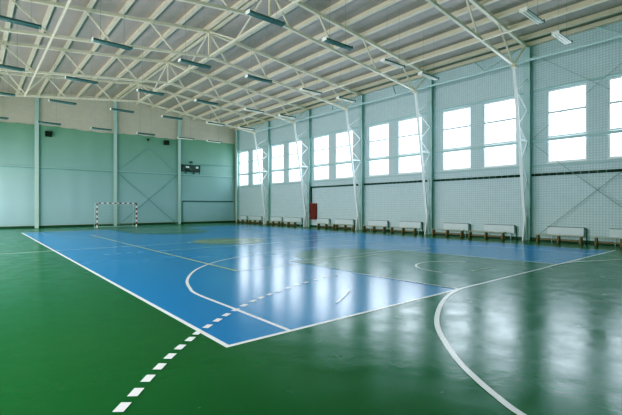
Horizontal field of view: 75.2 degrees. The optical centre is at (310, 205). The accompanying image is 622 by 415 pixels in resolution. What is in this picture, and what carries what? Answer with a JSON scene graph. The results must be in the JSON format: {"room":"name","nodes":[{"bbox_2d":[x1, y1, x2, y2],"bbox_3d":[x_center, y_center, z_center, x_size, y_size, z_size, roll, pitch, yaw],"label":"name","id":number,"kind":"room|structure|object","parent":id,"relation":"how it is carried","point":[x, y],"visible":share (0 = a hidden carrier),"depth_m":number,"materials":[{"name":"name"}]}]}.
{"room":"sports hall","nodes":[
{"label":"sports hall","id":0,"kind":"room"},
{"bbox_2d":[0,90,235,226],"bbox_3d":[-17.739,-4.073,36.625,25.330,11.670,0.240,0,0,-40],"label":"wall","id":1,"kind":"structure","parent":0,"point":[86,114],"depth_m":36.04,"materials":[{"name":"paint"}]},
{"bbox_2d":[0,122,233,225],"bbox_3d":[-17.725,-2.639,36.428,24.300,8.402,0.016,0,0,-40],"label":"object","id":2,"kind":"structure","parent":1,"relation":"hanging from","point":[66,197],"depth_m":35.95,"materials":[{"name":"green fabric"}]},
{"bbox_2d":[0,165,33,167],"bbox_3d":[-24.661,-3.098,30.568,6.140,0.140,0.060,0,0,-40],"label":"wall rail","id":3,"kind":"object","parent":2,"relation":"attached to","point":[0,165],"visible":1,"depth_m":31.81,"materials":[{"name":"green metal"}]},
{"bbox_2d":[45,131,51,136],"bbox_3d":[-21.498,-5.898,33.068,0.480,0.440,0.252,0,0,-40],"label":"speaker","id":4,"kind":"object","parent":2,"relation":"attached to","point":[47,133],"visible":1,"depth_m":32.98},
{"bbox_2d":[39,167,112,171],"bbox_3d":[-19.928,-3.098,34.527,5.560,0.140,0.060,0,0,-40],"label":"wall rail","id":5,"kind":"object","parent":2,"relation":"attached to","point":[39,167],"visible":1,"depth_m":34.43,"materials":[{"name":"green metal"}]},
{"bbox_2d":[117,171,177,175],"bbox_3d":[-15.407,-3.098,38.309,5.590,0.140,0.060,0,0,-40],"label":"wall rail","id":6,"kind":"object","parent":2,"relation":"attached to","point":[117,171],"visible":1,"depth_m":38.04,"materials":[{"name":"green metal"}]},
{"bbox_2d":[181,161,199,174],"bbox_3d":[-12.178,-3.885,40.909,1.960,1.296,0.185,0,0,-40],"label":"scoreboard","id":7,"kind":"object","parent":2,"relation":"attached to","point":[185,168],"visible":1,"depth_m":40.86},
{"bbox_2d":[181,174,233,177],"bbox_3d":[-10.709,-3.098,42.239,6.020,0.140,0.060,0,0,-40],"label":"wall rail","id":8,"kind":"object","parent":2,"relation":"attached to","point":[181,174],"visible":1,"depth_m":41.97,"materials":[{"name":"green metal"}]},
{"bbox_2d":[200,164,233,166],"bbox_3d":[-9.916,-4.283,42.889,3.970,0.090,0.070,0,0,-40],"label":"wall rail","id":9,"kind":"object","parent":2,"relation":"attached to","point":[200,164],"visible":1,"depth_m":42.77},
{"bbox_2d":[0,221,235,228],"bbox_3d":[-17.615,1.682,36.538,24.610,0.160,0.048,0,0,-40],"label":"baseboard","id":10,"kind":"structure","parent":1,"relation":"attached to","point":[10,227],"depth_m":35.95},
{"bbox_2d":[0,222,621,414],"bbox_3d":[-3.932,1.855,20.119,25.330,0.214,43.400,0,0,-40],"label":"floor","id":11,"kind":"structure","parent":0,"point":[223,318],"depth_m":6.01,"materials":[{"name":"rubber"}]},
{"bbox_2d":[35,97,38,227],"bbox_3d":[-22.162,-3.569,32.615,0.280,10.663,0.225,0,0,-40],"label":"post","id":12,"kind":"object","parent":11,"relation":"on","point":[36,98],"visible":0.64,"depth_m":32.51,"materials":[{"name":"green metal"}]},
{"bbox_2d":[114,101,116,225],"bbox_3d":[-17.652,-3.891,36.388,0.280,11.307,0.225,0,0,-40],"label":"post","id":13,"kind":"object","parent":11,"relation":"on","point":[115,102],"visible":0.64,"depth_m":36.31,"materials":[{"name":"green metal"}]},
{"bbox_2d":[94,203,136,227],"bbox_3d":[-16.628,0.742,34.385,3.160,2.040,1.058,0,0,-40],"label":"goal","id":14,"kind":"object","parent":11,"relation":"on","point":[96,205],"visible":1,"depth_m":34.21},
{"bbox_2d":[118,148,176,223],"bbox_3d":[-15.360,-1.895,38.237,5.482,7.312,0.096,0,0,-40],"label":"cross bracing","id":15,"kind":"object","parent":11,"relation":"on","point":[147,148],"visible":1,"depth_m":38.11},
{"bbox_2d":[178,116,180,223],"bbox_3d":[-13.119,-3.581,40.180,0.280,10.686,0.225,0,0,-40],"label":"post","id":16,"kind":"object","parent":11,"relation":"on","point":[179,121],"visible":1,"depth_m":40.09,"materials":[{"name":"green metal"}]},
{"bbox_2d":[182,201,232,221],"bbox_3d":[-10.675,0.527,42.261,5.700,2.130,0.060,0,0,-40],"label":"frame","id":17,"kind":"object","parent":11,"relation":"on","point":[182,201],"visible":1,"depth_m":41.41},
{"bbox_2d":[236,130,238,221],"bbox_3d":[-8.004,-3.238,44.013,0.305,10.000,0.300,0,0,-40],"label":"column","id":18,"kind":"structure","parent":11,"relation":"on","point":[237,131],"depth_m":44.00,"materials":[{"name":"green metal"}]},
{"bbox_2d":[237,219,248,222],"bbox_3d":[-7.127,1.575,42.087,0.320,0.375,2.050,0,0,-40],"label":"bench","id":19,"kind":"object","parent":11,"relation":"on","point":[238,221],"visible":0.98,"depth_m":42.00,"materials":[{"name":"brown wood"}]},
{"bbox_2d":[249,220,261,223],"bbox_3d":[-5.587,1.575,40.246,0.320,0.375,2.050,0,0,-40],"label":"bench","id":20,"kind":"object","parent":11,"relation":"on","point":[254,222],"visible":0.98,"depth_m":40.15,"materials":[{"name":"brown wood"}]},
{"bbox_2d":[250,216,261,219],"bbox_3d":[-5.624,1.391,41.238,0.115,0.742,2.330,0,0,-40],"label":"radiator","id":21,"kind":"object","parent":11,"relation":"on","point":[251,217],"visible":0.79,"depth_m":41.12,"materials":[{"name":"white metal"}]},
{"bbox_2d":[254,121,270,223],"bbox_3d":[-4.706,-3.238,38.897,1.812,10.000,0.300,0,0,-40],"label":"lattice column","id":22,"kind":"structure","parent":11,"relation":"on","point":[267,212],"depth_m":39.35,"materials":[{"name":"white metal"}]},
{"bbox_2d":[0,72,267,133],"bbox_3d":[-13.465,-8.213,31.570,24.015,2.790,0.200,0,0,-40],"label":"roof truss","id":23,"kind":"object","parent":22,"relation":"on","point":[4,73],"visible":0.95,"depth_m":31.21,"materials":[{"name":"metal"}]},
{"bbox_2d":[24,0,70,95],"bbox_3d":[-7.434,-7.322,12.984,0.075,0.075,36.250,0,0,-40],"label":"tie","id":24,"kind":"object","parent":23,"relation":"attached to","point":[68,1],"visible":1,"depth_m":17.88,"materials":[{"name":"beige paint"}]},
{"bbox_2d":[138,0,300,101],"bbox_3d":[-1.835,-8.195,17.668,0.085,0.085,36.250,0,0,-40],"label":"tie","id":25,"kind":"object","parent":23,"relation":"attached to","point":[295,1],"visible":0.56,"depth_m":20.07,"materials":[{"name":"beige paint"}]},
{"bbox_2d":[139,0,261,90],"bbox_3d":[-3.872,-8.846,20.103,0.060,1.398,29.725,0,0,-40],"label":"brace","id":26,"kind":"object","parent":25,"relation":"attached to","point":[260,1],"visible":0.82,"depth_m":22.53,"materials":[{"name":"beige paint"}]},
{"bbox_2d":[225,0,607,123],"bbox_3d":[3.764,-7.322,22.352,0.070,0.070,36.250,0,0,-40],"label":"tie","id":27,"kind":"object","parent":23,"relation":"attached to","point":[599,1],"visible":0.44,"depth_m":18.75,"materials":[{"name":"beige paint"}]},
{"bbox_2d":[270,137,306,145],"bbox_3d":[-2.086,-5.938,37.047,0.065,0.100,5.880,0,0,-40],"label":"rail","id":28,"kind":"object","parent":22,"relation":"attached to","point":[304,137],"visible":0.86,"depth_m":37.26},
{"bbox_2d":[270,182,306,184],"bbox_3d":[-2.074,-2.058,37.057,0.035,0.090,5.880,0,0,-40],"label":"rail","id":29,"kind":"object","parent":22,"relation":"attached to","point":[297,182],"visible":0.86,"depth_m":37.19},
{"bbox_2d":[266,221,280,224],"bbox_3d":[-3.534,1.575,37.792,0.320,0.375,2.050,0,0,-40],"label":"bench","id":30,"kind":"object","parent":11,"relation":"on","point":[267,222],"visible":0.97,"depth_m":37.71,"materials":[{"name":"brown wood"}]},
{"bbox_2d":[271,217,282,223],"bbox_3d":[-3.266,1.391,38.419,0.115,0.742,1.880,0,0,-40],"label":"radiator","id":31,"kind":"object","parent":11,"relation":"on","point":[272,218],"visible":0.8,"depth_m":38.22,"materials":[{"name":"white metal"}]},
{"bbox_2d":[281,221,296,225],"bbox_3d":[-1.994,1.575,35.951,0.320,0.375,2.050,0,0,-40],"label":"bench","id":32,"kind":"object","parent":11,"relation":"on","point":[282,222],"visible":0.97,"depth_m":35.93,"materials":[{"name":"brown wood"}]},
{"bbox_2d":[285,217,302,225],"bbox_3d":[-1.566,1.391,36.387,0.115,0.742,2.580,0,0,-40],"label":"radiator","id":33,"kind":"object","parent":11,"relation":"on","point":[289,219],"visible":0.88,"depth_m":36.19,"materials":[{"name":"white metal"}]},
{"bbox_2d":[293,110,311,226],"bbox_3d":[-0.728,-3.238,34.141,1.812,10.000,0.300,0,0,-40],"label":"lattice column","id":34,"kind":"structure","parent":11,"relation":"on","point":[307,221],"depth_m":34.46,"materials":[{"name":"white metal"}]},
{"bbox_2d":[0,41,307,123],"bbox_3d":[-9.487,-8.213,26.814,24.015,2.790,0.200,0,0,-40],"label":"roof truss","id":35,"kind":"object","parent":34,"relation":"on","point":[3,43],"visible":0.97,"depth_m":25.52,"materials":[{"name":"metal"}]},
{"bbox_2d":[311,126,358,136],"bbox_3d":[1.860,-5.938,32.330,0.065,0.100,5.780,0,0,-40],"label":"rail","id":36,"kind":"object","parent":34,"relation":"attached to","point":[357,126],"visible":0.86,"depth_m":32.34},
{"bbox_2d":[311,178,358,182],"bbox_3d":[1.872,-2.058,32.340,0.035,0.090,5.780,0,0,-40],"label":"rail","id":37,"kind":"object","parent":34,"relation":"attached to","point":[352,178],"visible":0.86,"depth_m":32.39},
{"bbox_2d":[317,218,330,227],"bbox_3d":[1.049,1.391,33.261,0.115,0.742,1.630,0,0,-40],"label":"radiator","id":38,"kind":"object","parent":11,"relation":"on","point":[319,220],"visible":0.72,"depth_m":33.11,"materials":[{"name":"white metal"}]},
{"bbox_2d":[317,223,335,228],"bbox_3d":[1.215,1.575,32.116,0.320,0.375,2.050,0,0,-40],"label":"bench","id":39,"kind":"object","parent":11,"relation":"on","point":[318,224],"visible":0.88,"depth_m":32.08,"materials":[{"name":"brown wood"}]},
{"bbox_2d":[335,219,354,228],"bbox_3d":[2.637,1.391,31.363,0.115,0.742,2.080,0,0,-40],"label":"radiator","id":40,"kind":"object","parent":11,"relation":"on","point":[351,222],"visible":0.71,"depth_m":31.24,"materials":[{"name":"white metal"}]},
{"bbox_2d":[335,224,355,229],"bbox_3d":[2.594,1.575,30.467,0.320,0.375,2.050,0,0,-40],"label":"bench","id":41,"kind":"object","parent":11,"relation":"on","point":[345,225],"visible":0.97,"depth_m":30.42,"materials":[{"name":"brown wood"}]},
{"bbox_2d":[345,94,364,229],"bbox_3d":[3.186,-3.238,29.462,1.812,10.000,0.300,0,0,-40],"label":"lattice column","id":42,"kind":"structure","parent":11,"relation":"on","point":[360,221],"depth_m":29.84,"materials":[{"name":"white metal"}]},
{"bbox_2d":[0,0,360,110],"bbox_3d":[-5.573,-8.213,22.136,24.015,2.790,0.200,0,0,-40],"label":"roof truss","id":43,"kind":"object","parent":42,"relation":"on","point":[44,2],"visible":0.93,"depth_m":20.85,"materials":[{"name":"metal"}]},
{"bbox_2d":[364,112,426,125],"bbox_3d":[5.710,-5.938,27.728,0.065,0.100,5.580,0,0,-40],"label":"rail","id":44,"kind":"object","parent":42,"relation":"attached to","point":[424,112],"visible":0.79,"depth_m":27.67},
{"bbox_2d":[364,173,426,178],"bbox_3d":[5.721,-2.058,27.738,0.035,0.090,5.580,0,0,-40],"label":"rail","id":45,"kind":"object","parent":42,"relation":"attached to","point":[420,173],"visible":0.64,"depth_m":27.70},
{"bbox_2d":[362,225,386,231],"bbox_3d":[4.423,1.575,28.281,0.320,0.375,2.050,0,0,-40],"label":"bench","id":46,"kind":"object","parent":11,"relation":"on","point":[364,226],"visible":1,"depth_m":28.21,"materials":[{"name":"brown wood"}]},
{"bbox_2d":[368,220,388,230],"bbox_3d":[4.818,1.391,28.755,0.115,0.742,1.880,0,0,-40],"label":"radiator","id":47,"kind":"object","parent":11,"relation":"on","point":[370,222],"visible":0.78,"depth_m":28.69,"materials":[{"name":"white metal"}]},
{"bbox_2d":[390,227,416,233],"bbox_3d":[6.027,1.575,26.363,0.320,0.375,2.050,0,0,-40],"label":"bench","id":48,"kind":"object","parent":11,"relation":"on","point":[392,228],"visible":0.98,"depth_m":26.28,"materials":[{"name":"brown wood"}]},
{"bbox_2d":[399,221,422,232],"bbox_3d":[6.599,1.391,26.627,0.115,0.742,1.830,0,0,-40],"label":"radiator","id":49,"kind":"object","parent":11,"relation":"on","point":[419,225],"visible":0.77,"depth_m":26.53,"materials":[{"name":"white metal"}]},
{"bbox_2d":[414,74,433,233],"bbox_3d":[6.971,-3.238,24.937,1.812,10.000,0.300,0,0,-40],"label":"lattice column","id":50,"kind":"structure","parent":11,"relation":"on","point":[429,196],"depth_m":25.27,"materials":[{"name":"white metal"}]},
{"bbox_2d":[177,0,429,92],"bbox_3d":[-1.787,-8.213,17.610,24.015,2.790,0.200,0,0,-40],"label":"roof truss","id":51,"kind":"object","parent":50,"relation":"on","point":[321,16],"visible":0.84,"depth_m":19.96,"materials":[{"name":"metal"}]},
{"bbox_2d":[432,229,464,236],"bbox_3d":[8.080,1.575,23.909,0.320,0.375,2.050,0,0,-40],"label":"bench","id":52,"kind":"object","parent":11,"relation":"on","point":[447,233],"visible":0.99,"depth_m":23.84,"materials":[{"name":"brown wood"}]},
{"bbox_2d":[444,223,470,235],"bbox_3d":[8.716,1.391,24.096,0.115,0.742,1.730,0,0,-40],"label":"radiator","id":53,"kind":"object","parent":11,"relation":"on","point":[453,226],"visible":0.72,"depth_m":23.97,"materials":[{"name":"white metal"}]},
{"bbox_2d":[468,230,505,238],"bbox_3d":[9.588,1.575,22.107,0.320,0.375,2.050,0,0,-40],"label":"bench","id":54,"kind":"object","parent":11,"relation":"on","point":[470,234],"visible":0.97,"depth_m":22.02,"materials":[{"name":"brown wood"}]},
{"bbox_2d":[484,224,516,238],"bbox_3d":[10.368,1.391,22.120,0.115,0.742,1.780,0,0,-40],"label":"radiator","id":55,"kind":"object","parent":11,"relation":"on","point":[510,229],"visible":0.8,"depth_m":22.02,"materials":[{"name":"white metal"}]},
{"bbox_2d":[513,46,531,240],"bbox_3d":[10.693,-3.238,20.488,1.812,10.000,0.300,0,0,-40],"label":"lattice column","id":56,"kind":"structure","parent":11,"relation":"on","point":[526,180],"depth_m":20.81,"materials":[{"name":"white metal"}]},
{"bbox_2d":[425,0,527,68],"bbox_3d":[1.934,-8.213,13.162,24.015,2.790,0.200,0,0,-40],"label":"roof truss","id":57,"kind":"object","parent":56,"relation":"on","point":[433,3],"visible":1,"depth_m":18.03,"materials":[{"name":"metal"}]},
{"bbox_2d":[434,166,518,173],"bbox_3d":[9.475,-2.058,23.251,0.035,0.090,5.480,0,0,-40],"label":"rail","id":58,"kind":"object","parent":56,"relation":"attached to","point":[517,166],"visible":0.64,"depth_m":23.12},
{"bbox_2d":[433,92,523,111],"bbox_3d":[9.464,-5.938,23.241,0.065,0.100,5.480,0,0,-40],"label":"rail","id":59,"kind":"object","parent":56,"relation":"attached to","point":[520,93],"visible":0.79,"depth_m":23.09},
{"bbox_2d":[532,72,621,91],"bbox_3d":[13.268,-5.938,18.693,0.065,0.100,5.740,0,0,-40],"label":"rail","id":60,"kind":"object","parent":56,"relation":"attached to","point":[617,73],"visible":1,"depth_m":19.27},
{"bbox_2d":[532,159,621,166],"bbox_3d":[13.280,-2.058,18.702,0.035,0.090,5.740,0,0,-40],"label":"rail","id":61,"kind":"object","parent":56,"relation":"attached to","point":[613,160],"visible":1,"depth_m":19.27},
{"bbox_2d":[535,234,583,243],"bbox_3d":[11.882,1.575,19.364,0.320,0.375,2.050,0,0,-40],"label":"bench","id":62,"kind":"object","parent":11,"relation":"on","point":[538,238],"visible":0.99,"depth_m":19.28,"materials":[{"name":"brown wood"}]},
{"bbox_2d":[547,226,586,242],"bbox_3d":[12.438,1.391,19.647,0.115,0.742,1.730,0,0,-40],"label":"radiator","id":63,"kind":"object","parent":11,"relation":"on","point":[575,231],"visible":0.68,"depth_m":19.57,"materials":[{"name":"white metal"}]},
{"bbox_2d":[531,53,621,239],"bbox_3d":[13.176,-3.047,18.589,0.074,9.595,5.714,0,0,-40],"label":"cross bracing","id":64,"kind":"object","parent":11,"relation":"on","point":[531,53],"visible":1,"depth_m":19.16,"materials":[{"name":"grey metal"}]},
{"bbox_2d":[593,237,621,246],"bbox_3d":[13.454,1.575,17.485,0.320,0.375,2.050,0,0,-40],"label":"bench","id":65,"kind":"object","parent":11,"relation":"on","point":[596,242],"visible":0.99,"depth_m":17.82,"materials":[{"name":"brown wood"}]},
{"bbox_2d":[609,228,621,244],"bbox_3d":[14.074,1.391,17.691,0.115,0.742,1.630,0,0,-40],"label":"radiator","id":66,"kind":"object","parent":11,"relation":"on","point":[616,233],"visible":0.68,"depth_m":18.11,"materials":[{"name":"white metal"}]},
{"bbox_2d":[0,0,621,130],"bbox_3d":[-3.905,-9.121,20.141,25.360,1.712,43.400,0,0,-40],"label":"ceiling","id":67,"kind":"structure","parent":0,"point":[397,26],"depth_m":22.59,"materials":[{"name":"beige metal"}]},
{"bbox_2d":[0,92,14,96],"bbox_3d":[-18.284,-7.745,23.693,1.500,2.387,0.260,0,0,-40],"label":"ceiling light","id":68,"kind":"object","parent":67,"relation":"hanging from","point":[1,93],"visible":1,"depth_m":23.87,"materials":[{"name":"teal metal"}]},
{"bbox_2d":[0,64,24,71],"bbox_3d":[-14.530,-7.745,19.206,1.500,2.387,0.260,0,0,-40],"label":"ceiling light","id":69,"kind":"object","parent":67,"relation":"hanging from","point":[1,65],"visible":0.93,"depth_m":19.32,"materials":[{"name":"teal metal"}]},
{"bbox_2d":[0,15,40,29],"bbox_3d":[-10.584,-7.745,14.489,1.500,2.387,0.260,0,0,-40],"label":"ceiling light","id":70,"kind":"object","parent":67,"relation":"hanging from","point":[2,18],"visible":1,"depth_m":14.52,"materials":[{"name":"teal metal"}]},
{"bbox_2d":[5,66,56,93],"bbox_3d":[-18.146,-8.142,25.633,3.063,1.455,2.750,0,0,-40],"label":"brace","id":71,"kind":"structure","parent":67,"relation":"attached to","point":[52,69],"depth_m":25.97,"materials":[{"name":"beige paint"}]},
{"bbox_2d":[37,121,60,125],"bbox_3d":[-19.647,-7.715,30.310,1.500,3.148,0.260,0,0,-40],"label":"ceiling light","id":72,"kind":"object","parent":67,"relation":"hanging from","point":[42,122],"visible":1,"depth_m":30.22,"materials":[{"name":"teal metal"}]},
{"bbox_2d":[49,60,76,104],"bbox_3d":[-15.829,-7.920,25.746,1.500,2.738,0.260,0,0,-40],"label":"ceiling light","id":73,"kind":"object","parent":67,"relation":"hanging from","point":[50,100],"visible":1,"depth_m":25.46,"materials":[{"name":"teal metal"}]},
{"bbox_2d":[65,75,97,84],"bbox_3d":[-12.075,-7.920,21.259,1.500,2.738,0.260,0,0,-40],"label":"ceiling light","id":74,"kind":"object","parent":67,"relation":"hanging from","point":[66,77],"visible":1,"depth_m":21.19,"materials":[{"name":"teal metal"}]},
{"bbox_2d":[91,127,111,130],"bbox_3d":[-16.924,-7.910,32.587,1.500,3.536,0.260,0,0,-40],"label":"ceiling light","id":75,"kind":"object","parent":67,"relation":"hanging from","point":[91,127],"visible":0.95,"depth_m":32.52,"materials":[{"name":"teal metal"}]},
{"bbox_2d":[91,0,132,50],"bbox_3d":[-8.130,-7.920,16.542,1.500,2.738,0.260,0,0,-40],"label":"ceiling light","id":76,"kind":"object","parent":67,"relation":"hanging from","point":[100,41],"visible":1,"depth_m":16.37,"materials":[{"name":"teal metal"}]},
{"bbox_2d":[110,108,133,112],"bbox_3d":[-13.106,-8.115,28.024,1.500,3.126,0.260,0,0,-40],"label":"ceiling light","id":77,"kind":"object","parent":67,"relation":"hanging from","point":[113,109],"visible":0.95,"depth_m":27.97,"materials":[{"name":"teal metal"}]},
{"bbox_2d":[136,92,154,135],"bbox_3d":[-14.239,-7.937,34.833,1.500,3.591,0.260,0,0,-40],"label":"ceiling light","id":78,"kind":"object","parent":67,"relation":"hanging from","point":[140,92],"visible":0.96,"depth_m":34.54,"materials":[{"name":"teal metal"}]},
{"bbox_2d":[136,40,163,95],"bbox_3d":[-9.353,-8.115,23.537,1.500,3.126,0.260,0,0,-40],"label":"ceiling light","id":79,"kind":"object","parent":67,"relation":"hanging from","point":[138,90],"visible":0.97,"depth_m":23.24,"materials":[{"name":"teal metal"}]},
{"bbox_2d":[161,115,181,119],"bbox_3d":[-10.422,-8.142,30.270,1.500,3.181,0.260,0,0,-40],"label":"ceiling light","id":80,"kind":"object","parent":67,"relation":"hanging from","point":[163,116],"visible":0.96,"depth_m":30.20,"materials":[{"name":"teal metal"}]},
{"bbox_2d":[178,58,210,68],"bbox_3d":[-5.407,-8.115,18.820,1.500,3.126,0.260,0,0,-40],"label":"ceiling light","id":81,"kind":"object","parent":67,"relation":"hanging from","point":[179,59],"visible":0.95,"depth_m":18.74,"materials":[{"name":"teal metal"}]},
{"bbox_2d":[195,99,217,104],"bbox_3d":[-6.668,-8.142,25.782,1.500,3.181,0.260,0,0,-40],"label":"ceiling light","id":82,"kind":"object","parent":67,"relation":"hanging from","point":[196,100],"visible":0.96,"depth_m":25.69,"materials":[{"name":"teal metal"}]},
{"bbox_2d":[206,114,221,142],"bbox_3d":[-9.331,-7.587,38.940,1.500,2.890,0.260,0,0,-40],"label":"ceiling light","id":83,"kind":"object","parent":67,"relation":"hanging from","point":[218,141],"visible":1,"depth_m":39.22,"materials":[{"name":"grey metal"}]},
{"bbox_2d":[206,92,224,125],"bbox_3d":[-7.699,-7.948,32.547,1.500,2.792,0.260,0,0,-40],"label":"ceiling light","id":84,"kind":"object","parent":67,"relation":"hanging from","point":[207,122],"visible":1,"depth_m":32.83,"materials":[{"name":"grey metal"}]},
{"bbox_2d":[238,126,254,129],"bbox_3d":[-5.513,-7.792,34.376,1.500,2.480,0.260,0,0,-40],"label":"ceiling light","id":85,"kind":"object","parent":67,"relation":"hanging from","point":[238,126],"visible":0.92,"depth_m":34.30,"materials":[{"name":"grey metal"}]},
{"bbox_2d":[244,108,263,112],"bbox_3d":[-3.945,-7.948,28.060,1.500,2.792,0.260,0,0,-40],"label":"ceiling light","id":86,"kind":"object","parent":67,"relation":"hanging from","point":[246,109],"visible":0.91,"depth_m":27.96,"materials":[{"name":"grey metal"}]},
{"bbox_2d":[245,74,271,82],"bbox_3d":[-2.722,-8.142,21.065,1.500,3.181,0.260,0,0,-40],"label":"ceiling light","id":87,"kind":"object","parent":67,"relation":"hanging from","point":[247,75],"visible":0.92,"depth_m":20.97,"materials":[{"name":"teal metal"}]},
{"bbox_2d":[246,0,284,26],"bbox_3d":[-1.589,-8.115,14.256,1.500,3.126,0.260,0,0,-40],"label":"ceiling light","id":88,"kind":"object","parent":67,"relation":"hanging from","point":[249,12],"visible":1,"depth_m":14.21,"materials":[{"name":"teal metal"}]},
{"bbox_2d":[278,114,295,118],"bbox_3d":[-1.759,-7.792,29.889,1.500,2.480,0.260,0,0,-40],"label":"ceiling light","id":89,"kind":"object","parent":67,"relation":"hanging from","point":[280,115],"visible":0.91,"depth_m":29.76,"materials":[{"name":"grey metal"}]},
{"bbox_2d":[299,87,321,94],"bbox_3d":[0.001,-7.948,23.343,1.500,2.792,0.260,0,0,-40],"label":"ceiling light","id":90,"kind":"object","parent":67,"relation":"hanging from","point":[302,88],"visible":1,"depth_m":23.22,"materials":[{"name":"grey metal"}]},
{"bbox_2d":[322,36,352,50],"bbox_3d":[1.096,-8.142,16.502,1.500,3.181,0.260,0,0,-40],"label":"ceiling light","id":91,"kind":"object","parent":67,"relation":"hanging from","point":[325,39],"visible":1,"depth_m":16.39,"materials":[{"name":"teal metal"}]},
{"bbox_2d":[336,96,355,102],"bbox_3d":[2.187,-7.792,25.172,1.500,2.480,0.260,0,0,-40],"label":"ceiling light","id":92,"kind":"object","parent":67,"relation":"hanging from","point":[338,97],"visible":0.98,"depth_m":25.09,"materials":[{"name":"grey metal"}]},
{"bbox_2d":[380,58,404,68],"bbox_3d":[3.819,-7.948,18.779,1.500,2.792,0.260,0,0,-40],"label":"ceiling light","id":93,"kind":"object","parent":67,"relation":"hanging from","point":[384,60],"visible":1,"depth_m":18.66,"materials":[{"name":"grey metal"}]},
{"bbox_2d":[418,30,438,80],"bbox_3d":[6.005,-7.792,20.608,1.500,2.480,0.260,0,0,-40],"label":"ceiling light","id":94,"kind":"object","parent":67,"relation":"hanging from","point":[421,73],"visible":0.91,"depth_m":20.31,"materials":[{"name":"grey metal"}]},
{"bbox_2d":[254,26,621,131],"bbox_3d":[6.828,-7.625,24.915,1.569,1.274,36.250,0,0,-40],"label":"lattice","id":95,"kind":"object","parent":67,"relation":"attached to","point":[620,33],"visible":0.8,"depth_m":21.40,"materials":[{"name":"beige metal"}]},
{"bbox_2d":[519,6,544,24],"bbox_3d":[7.732,-7.948,14.101,1.500,2.792,0.260,0,0,-40],"label":"ceiling light","id":96,"kind":"object","parent":67,"relation":"hanging from","point":[525,11],"visible":1,"depth_m":13.98,"materials":[{"name":"grey metal"}]},
{"bbox_2d":[551,0,572,44],"bbox_3d":[9.918,-7.792,15.929,1.500,2.480,0.260,0,0,-40],"label":"ceiling light","id":97,"kind":"object","parent":67,"relation":"hanging from","point":[556,34],"visible":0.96,"depth_m":15.97,"materials":[{"name":"grey metal"}]},
{"bbox_2d":[238,21,621,241],"bbox_3d":[5.645,-3.373,28.130,0.240,10.270,43.400,0,0,-40],"label":"wall","id":98,"kind":"structure","parent":0,"point":[475,202],"depth_m":23.19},
{"bbox_2d":[239,151,265,185],"bbox_3d":[-5.978,-3.980,41.829,0.250,3.685,5.810,0,0,-40],"label":"window","id":99,"kind":"structure","parent":98,"relation":"in","point":[245,151],"depth_m":43.42,"materials":[{"name":"white plastic"}]},
{"bbox_2d":[253,148,261,184],"bbox_3d":[-5.447,-3.980,41.256,0.170,3.685,1.950,0,0,-40],"label":"window","id":100,"kind":"structure","parent":98,"relation":"in","point":[260,148],"depth_m":41.95,"materials":[{"name":"white plastic"}]},
{"bbox_2d":[270,144,306,183],"bbox_3d":[-2.023,-3.980,37.100,0.250,3.685,5.880,0,0,-40],"label":"window","id":101,"kind":"structure","parent":98,"relation":"in","point":[280,144],"depth_m":38.16,"materials":[{"name":"white plastic"}]},
{"bbox_2d":[288,140,301,182],"bbox_3d":[-1.408,-3.980,36.428,0.170,3.685,2.040,0,0,-40],"label":"window","id":102,"kind":"structure","parent":98,"relation":"in","point":[300,140],"depth_m":36.95,"materials":[{"name":"white plastic"}]},
{"bbox_2d":[310,203,316,219],"bbox_3d":[0.177,0.452,34.221,0.310,1.380,0.680,0,0,-40],"label":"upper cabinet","id":103,"kind":"object","parent":98,"relation":"attached to","point":[313,206],"visible":1,"depth_m":34.02,"materials":[{"name":"red metal"}]},
{"bbox_2d":[313,135,328,180],"bbox_3d":[0.873,-3.980,33.701,0.170,3.685,1.990,0,0,-40],"label":"window","id":104,"kind":"structure","parent":98,"relation":"in","point":[325,135],"depth_m":34.05,"materials":[{"name":"white plastic"}]},
{"bbox_2d":[311,130,358,178],"bbox_3d":[1.923,-3.980,32.383,0.250,3.685,5.780,0,0,-40],"label":"window","id":105,"kind":"structure","parent":98,"relation":"in","point":[350,130],"depth_m":32.01,"materials":[{"name":"white plastic"}]},
{"bbox_2d":[368,123,388,176],"bbox_3d":[4.867,-3.980,28.927,0.170,3.685,1.940,0,0,-40],"label":"window","id":106,"kind":"structure","parent":98,"relation":"in","point":[370,127],"depth_m":29.43,"materials":[{"name":"white plastic"}]},
{"bbox_2d":[364,117,426,174],"bbox_3d":[5.773,-3.980,27.781,0.250,3.685,5.580,0,0,-40],"label":"window frame","id":107,"kind":"structure","parent":98,"relation":"in","point":[399,136],"depth_m":27.44,"materials":[{"name":"white plastic"}]},
{"bbox_2d":[244,222,619,244],"bbox_3d":[5.552,1.697,28.013,0.048,0.130,42.740,0,0,-40],"label":"baseboard","id":108,"kind":"structure","parent":98,"relation":"attached to","point":[507,237],"depth_m":21.88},
{"bbox_2d":[443,106,470,170],"bbox_3d":[8.752,-3.980,24.282,0.170,3.685,1.930,0,0,-40],"label":"window","id":109,"kind":"structure","parent":98,"relation":"in","point":[444,129],"depth_m":24.39,"materials":[{"name":"white plastic"}]},
{"bbox_2d":[311,169,621,202],"bbox_3d":[7.546,-0.960,25.529,0.130,1.405,23.570,0,0,-40],"label":"pipe","id":110,"kind":"object","parent":98,"relation":"attached to","point":[608,170],"visible":0.84,"depth_m":22.68,"materials":[{"name":"metal"}]},
{"bbox_2d":[433,98,523,167],"bbox_3d":[9.527,-3.980,23.294,0.250,3.685,5.480,0,0,-40],"label":"window","id":111,"kind":"structure","parent":98,"relation":"in","point":[485,104],"depth_m":22.61,"materials":[{"name":"white plastic"}]},
{"bbox_2d":[532,83,621,163],"bbox_3d":[13.332,-3.980,18.746,0.250,3.685,5.740,0,0,-40],"label":"window","id":112,"kind":"structure","parent":98,"relation":"in","point":[585,84],"depth_m":19.69,"materials":[{"name":"white plastic"}]},
{"bbox_2d":[607,76,621,158],"bbox_3d":[14.149,-3.980,17.832,0.170,3.685,1.750,0,0,-40],"label":"window","id":113,"kind":"structure","parent":98,"relation":"in","point":[620,77],"depth_m":18.44,"materials":[{"name":"glass"}]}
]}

